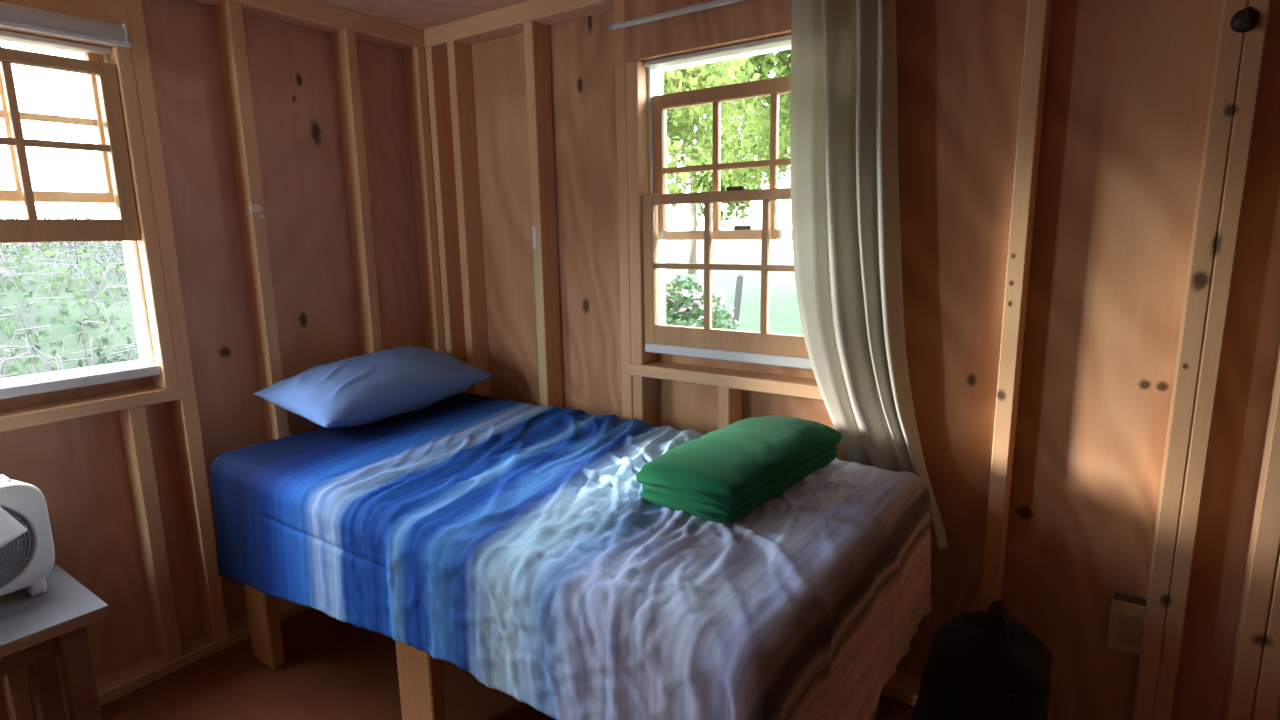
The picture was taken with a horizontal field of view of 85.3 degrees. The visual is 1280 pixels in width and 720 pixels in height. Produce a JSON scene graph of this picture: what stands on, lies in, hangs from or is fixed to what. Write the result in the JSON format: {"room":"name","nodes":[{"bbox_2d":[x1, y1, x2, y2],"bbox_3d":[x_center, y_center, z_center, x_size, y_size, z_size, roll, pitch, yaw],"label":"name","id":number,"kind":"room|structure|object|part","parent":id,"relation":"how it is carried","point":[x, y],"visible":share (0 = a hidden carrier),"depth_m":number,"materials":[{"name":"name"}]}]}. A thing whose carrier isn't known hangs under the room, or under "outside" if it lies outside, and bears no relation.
{"room":"cabin bedroom","nodes":[
{"label":"cabin bedroom","id":0,"kind":"room"},
{"bbox_2d":[0,0,445,719],"bbox_3d":[-1.772,-0.006,1.745,0.116,2.154,3.250,7,13,35],"label":"wall","id":1,"kind":"structure","parent":0,"point":[280,151],"depth_m":2.28,"materials":[{"name":"brown wood"}]},
{"bbox_2d":[0,30,160,399],"bbox_3d":[-1.730,-0.387,1.808,0.158,0.974,0.680,7,13,35],"label":"window","id":2,"kind":"structure","parent":1,"relation":"in","point":[108,121],"depth_m":1.94,"materials":[{"name":"white paint"}]},
{"bbox_3d":[-1.724,-0.638,1.754,0.034,0.462,0.654,7,13,35],"label":"sash","id":3,"kind":"part","parent":2,"relation":"part of","materials":[{"name":"brown wood"}]},
{"bbox_2d":[0,2,131,47],"bbox_3d":[-1.649,-0.842,1.645,0.056,0.061,0.748,7,13,35],"label":"roller blind","id":4,"kind":"object","parent":2,"relation":"attached to","point":[11,15],"visible":1,"depth_m":1.81,"materials":[{"name":"white paint"}]},
{"bbox_3d":[-1.682,-0.540,1.743,0.034,0.490,0.676,7,13,35],"label":"sash","id":5,"kind":"part","parent":2,"relation":"part of","materials":[{"name":"brown wood"}]},
{"bbox_3d":[-1.722,0.076,1.894,0.158,0.032,0.678,7,13,35],"label":"sill","id":6,"kind":"part","parent":2,"relation":"part of","materials":[{"name":"white paint"}]},
{"bbox_3d":[-1.679,0.157,1.884,0.094,0.040,0.764,7,13,35],"label":"rough sill","id":7,"kind":"part","parent":1,"relation":"part of","materials":[{"name":"brown wood"}]},
{"bbox_3d":[-1.747,1.035,1.933,0.092,0.038,3.250,7,13,35],"label":"plate","id":8,"kind":"part","parent":1,"relation":"part of","materials":[{"name":"brown wood"}]},
{"bbox_3d":[-1.781,-1.030,1.549,0.092,0.067,3.250,7,13,35],"label":"plate","id":9,"kind":"part","parent":1,"relation":"part of","materials":[{"name":"brown wood"}]},
{"bbox_2d":[313,0,527,29],"bbox_3d":[-0.456,-0.926,0.605,3.394,0.030,3.294,7,13,35],"label":"ceiling","id":10,"kind":"structure","parent":0,"point":[420,14],"depth_m":2.49,"materials":[{"name":"brown wood"}]},
{"bbox_2d":[100,608,913,719],"bbox_3d":[-0.420,1.221,1.005,3.394,0.030,3.294,7,13,35],"label":"floor","id":11,"kind":"structure","parent":0,"point":[333,669],"depth_m":2.12,"materials":[{"name":"brown wood"}]},
{"bbox_2d":[0,563,110,719],"bbox_3d":[-1.606,0.856,1.611,0.447,0.504,0.556,7,13,35],"label":"side table","id":12,"kind":"object","parent":11,"relation":"on","point":[35,629],"visible":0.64,"depth_m":1.66,"materials":[{"name":"brown wood"}]},
{"bbox_2d":[0,474,54,595],"bbox_3d":[-1.602,0.445,1.634,0.161,0.296,0.318,7,13,35],"label":"fan","id":13,"kind":"object","parent":12,"relation":"on","point":[26,560],"visible":0.86,"depth_m":1.68,"materials":[{"name":"white plastic"}]},
{"bbox_2d":[0,506,27,547],"bbox_3d":[-1.590,0.479,1.464,0.057,0.284,0.470,7,13,35],"label":"paper sheet","id":14,"kind":"object","parent":13,"relation":"on","point":[10,528],"visible":1,"depth_m":1.61,"materials":[{"name":"white paper"}]},
{"bbox_2d":[0,506,33,588],"bbox_3d":[-1.536,0.445,1.600,0.016,0.224,0.224,7,13,35],"label":"grille","id":15,"kind":"object","parent":13,"relation":"attached to","point":[17,556],"depth_m":1.68,"materials":[{"name":"white plastic"}]},
{"bbox_3d":[-1.619,0.822,1.881,0.050,0.473,0.050,7,13,35],"label":"leg","id":16,"kind":"part","parent":12,"relation":"part of","materials":[{"name":"brown wood"}]},
{"bbox_3d":[-1.353,0.852,1.693,0.050,0.473,0.050,7,13,35],"label":"leg","id":17,"kind":"part","parent":12,"relation":"part of","materials":[{"name":"brown wood"}]},
{"bbox_2d":[244,584,878,719],"bbox_3d":[-0.309,0.732,2.095,1.850,0.527,0.885,7,13,35],"label":"frame","id":18,"kind":"object","parent":11,"relation":"on","point":[420,677],"visible":0.07,"depth_m":1.77,"materials":[{"name":"brown wood"}]},
{"bbox_3d":[-1.216,0.733,2.226,0.135,0.507,0.040,7,13,35],"label":"leg","id":19,"kind":"part","parent":18,"relation":"part of","materials":[{"name":"brown wood"}]},
{"bbox_3d":[-0.556,0.809,1.761,0.135,0.507,0.040,7,13,35],"label":"leg","id":20,"kind":"part","parent":18,"relation":"part of","materials":[{"name":"brown wood"}]},
{"bbox_3d":[0.605,0.755,1.945,0.135,0.507,0.040,7,13,35],"label":"leg","id":21,"kind":"part","parent":18,"relation":"part of","materials":[{"name":"brown wood"}]},
{"bbox_2d":[910,600,1052,719],"bbox_3d":[0.791,0.812,1.644,0.306,0.510,0.355,7,13,35],"label":"bag","id":22,"kind":"object","parent":11,"relation":"on","point":[980,665],"visible":1,"depth_m":1.54,"materials":[{"name":"black fabric"}]},
{"bbox_2d":[424,0,1279,719],"bbox_3d":[0.484,-0.104,2.073,3.394,2.154,0.118,7,13,35],"label":"wall","id":23,"kind":"structure","parent":0,"point":[1089,190],"depth_m":1.76,"materials":[{"name":"brown wood"}]},
{"bbox_3d":[0.498,-1.124,1.849,3.260,0.067,0.092,7,13,35],"label":"plate","id":24,"kind":"part","parent":23,"relation":"part of","materials":[{"name":"brown wood"}]},
{"bbox_2d":[608,0,743,31],"bbox_3d":[0.345,-0.995,1.893,1.048,0.024,0.064,7,13,35],"label":"curtain rod","id":25,"kind":"object","parent":23,"relation":"attached to","point":[715,3],"visible":1,"depth_m":2.04,"materials":[{"name":"white paint"}]},
{"bbox_2d":[790,0,947,549],"bbox_3d":[0.600,-0.251,1.826,0.465,1.506,0.087,7,13,35],"label":"curtain","id":26,"kind":"object","parent":25,"relation":"hanging from","point":[844,178],"visible":0.86,"depth_m":1.84,"materials":[{"name":"fabric"}]},
{"bbox_3d":[0.301,0.061,2.225,0.777,0.040,0.096,7,13,35],"label":"rough sill","id":27,"kind":"part","parent":23,"relation":"part of","materials":[{"name":"brown wood"}]},
{"bbox_2d":[642,34,812,369],"bbox_3d":[0.329,-0.470,2.161,0.682,0.939,0.158,7,13,35],"label":"window","id":28,"kind":"structure","parent":23,"relation":"in","point":[762,347],"depth_m":2.17,"materials":[{"name":"white paint"}]},
{"bbox_3d":[0.320,-0.603,2.127,0.656,0.462,0.034,7,13,35],"label":"sash","id":29,"kind":"part","parent":28,"relation":"part of","materials":[{"name":"brown wood"}]},
{"bbox_3d":[0.296,-0.272,2.147,0.678,0.490,0.034,7,13,35],"label":"sash","id":30,"kind":"part","parent":28,"relation":"part of","materials":[{"name":"brown wood"}]},
{"bbox_3d":[0.336,-0.024,2.244,0.680,0.032,0.158,7,13,35],"label":"sill","id":31,"kind":"part","parent":28,"relation":"part of","materials":[{"name":"white paint"}]},
{"bbox_3d":[0.533,0.941,2.234,3.260,0.038,0.092,7,13,35],"label":"plate","id":32,"kind":"part","parent":23,"relation":"part of","materials":[{"name":"brown wood"}]},
{"bbox_2d":[1106,592,1145,654],"bbox_3d":[1.198,0.645,1.709,0.074,0.127,0.064,7,13,35],"label":"wall outlet","id":33,"kind":"object","parent":23,"relation":"attached to","point":[1127,612],"visible":0.85,"depth_m":1.69,"materials":[{"name":"beige plastic"}]},
{"bbox_2d":[1117,630,1134,644],"bbox_3d":[1.181,0.674,1.689,0.034,0.030,0.004,7,13,35],"label":"socket","id":34,"kind":"object","parent":33,"relation":"attached to","point":[1124,637],"depth_m":1.69,"materials":[{"name":"white plastic"}]},
{"bbox_2d":[1119,611,1136,626],"bbox_3d":[1.180,0.626,1.680,0.034,0.030,0.004,7,13,35],"label":"socket","id":35,"kind":"object","parent":33,"relation":"attached to","point":[1126,618],"depth_m":1.68,"materials":[{"name":"plastic"}]},
{"bbox_2d":[1230,6,1259,32],"bbox_3d":[1.178,-0.665,1.350,0.044,0.046,0.063,7,13,35],"label":"coat hook","id":36,"kind":"object","parent":23,"relation":"attached to","point":[1244,20],"visible":1,"depth_m":1.36,"materials":[{"name":"metal"}]},
{"bbox_3d":[1.177,-0.660,1.350,0.012,0.036,0.060,7,13,35],"label":"hook arm","id":37,"kind":"part","parent":36,"relation":"part of","materials":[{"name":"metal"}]},
{"label":"outside","id":38,"kind":"structure","parent":0,"visible":0},
{"bbox_2d":[0,243,139,377],"bbox_3d":[-5.231,-0.028,5.353,6.500,1.706,8.500,7,13,35],"label":"grassy bank","id":39,"kind":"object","parent":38,"point":[57,332],"visible":0.06,"depth_m":5.07,"materials":[{"name":"green plant"}]},
{"bbox_2d":[0,205,137,378],"bbox_3d":[-4.151,-0.311,5.548,5.501,2.005,5.298,7,13,35],"label":"cane","id":40,"kind":"object","parent":39,"relation":"on","point":[69,246],"visible":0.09,"depth_m":5.21,"materials":[{"name":"plant"}]},
{"bbox_2d":[0,217,139,377],"bbox_3d":[-5.234,-0.170,5.330,6.639,2.030,8.645,7,13,35],"label":"leaves","id":41,"kind":"object","parent":39,"relation":"on","point":[82,301],"visible":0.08,"depth_m":5.09,"materials":[{"name":"green plant"}]},
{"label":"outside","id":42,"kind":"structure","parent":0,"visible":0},
{"bbox_2d":[665,259,802,334],"bbox_3d":[-2.407,-2.898,26.589,150.000,0.300,35.400,7,13,35],"label":"lawn","id":43,"kind":"structure","parent":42,"point":[784,315],"depth_m":19.86,"materials":[{"name":"green plant"}]},
{"bbox_2d":[665,269,738,329],"bbox_3d":[0.340,-0.433,8.239,1.764,1.492,1.608,-2,11,-5],"label":"bush","id":44,"kind":"object","parent":43,"relation":"on","point":[693,313],"visible":0.27,"depth_m":7.97,"materials":[{"name":"green plant"}]},
{"bbox_2d":[663,56,760,193],"bbox_3d":[-0.241,-2.541,9.100,3.353,5.342,3.798,6,12,32],"label":"tree","id":45,"kind":"object","parent":43,"relation":"on","point":[675,126],"visible":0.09,"depth_m":8.68,"materials":[{"name":"green plant"}]},
{"bbox_2d":[664,72,765,273],"bbox_3d":[1.775,-8.168,29.248,8.146,8.960,5.834,7,13,35],"label":"tree","id":46,"kind":"object","parent":43,"relation":"on","point":[697,181],"visible":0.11,"depth_m":27.35,"materials":[{"name":"green plant"}]},
{"bbox_2d":[732,274,742,324],"bbox_3d":[1.891,-1.152,13.413,0.214,1.000,0.130,7,13,35],"label":"fence post","id":47,"kind":"object","parent":43,"relation":"on","point":[739,282],"visible":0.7,"depth_m":13.37,"materials":[{"name":"grey wood"}]},
{"bbox_2d":[702,63,789,190],"bbox_3d":[4.249,-5.894,18.165,7.521,8.466,5.529,7,13,35],"label":"tree","id":48,"kind":"object","parent":43,"relation":"on","point":[725,146],"visible":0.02,"depth_m":19.73,"materials":[{"name":"green plant"}]},
{"bbox_2d":[731,49,790,157],"bbox_3d":[3.407,-3.812,12.292,4.339,6.552,4.679,7,13,35],"label":"tree","id":49,"kind":"object","parent":43,"relation":"on","point":[763,64],"visible":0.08,"depth_m":12.27,"materials":[{"name":"green plant"}]},
{"bbox_3d":[-0.319,0.387,2.016,1.830,0.181,0.875,7,13,35],"label":"mattress","id":50,"kind":"object","parent":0,"visible":0},
{"bbox_2d":[210,392,931,719],"bbox_3d":[-0.246,0.517,1.943,1.835,0.526,1.083,7,13,35],"label":"quilt","id":51,"kind":"object","parent":50,"relation":"on","point":[516,546],"visible":0.89,"depth_m":1.49,"materials":[{"name":"blue fabric"}]},
{"bbox_2d":[253,346,492,427],"bbox_3d":[-0.929,0.081,2.502,0.395,0.215,0.717,6,13,32],"label":"pillow","id":52,"kind":"object","parent":51,"relation":"on","point":[365,389],"visible":1,"depth_m":2.34,"materials":[{"name":"blue fabric"}]},
{"bbox_2d":[636,416,841,522],"bbox_3d":[0.268,0.248,1.745,0.270,0.126,0.558,8,14,39],"label":"folded blanket","id":53,"kind":"object","parent":51,"relation":"on","point":[722,475],"visible":1,"depth_m":1.60,"materials":[{"name":"green fabric"}]},
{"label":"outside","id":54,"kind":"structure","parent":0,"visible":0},
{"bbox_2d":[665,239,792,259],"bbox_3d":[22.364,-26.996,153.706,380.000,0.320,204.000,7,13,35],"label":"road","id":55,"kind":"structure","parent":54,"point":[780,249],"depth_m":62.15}
]}

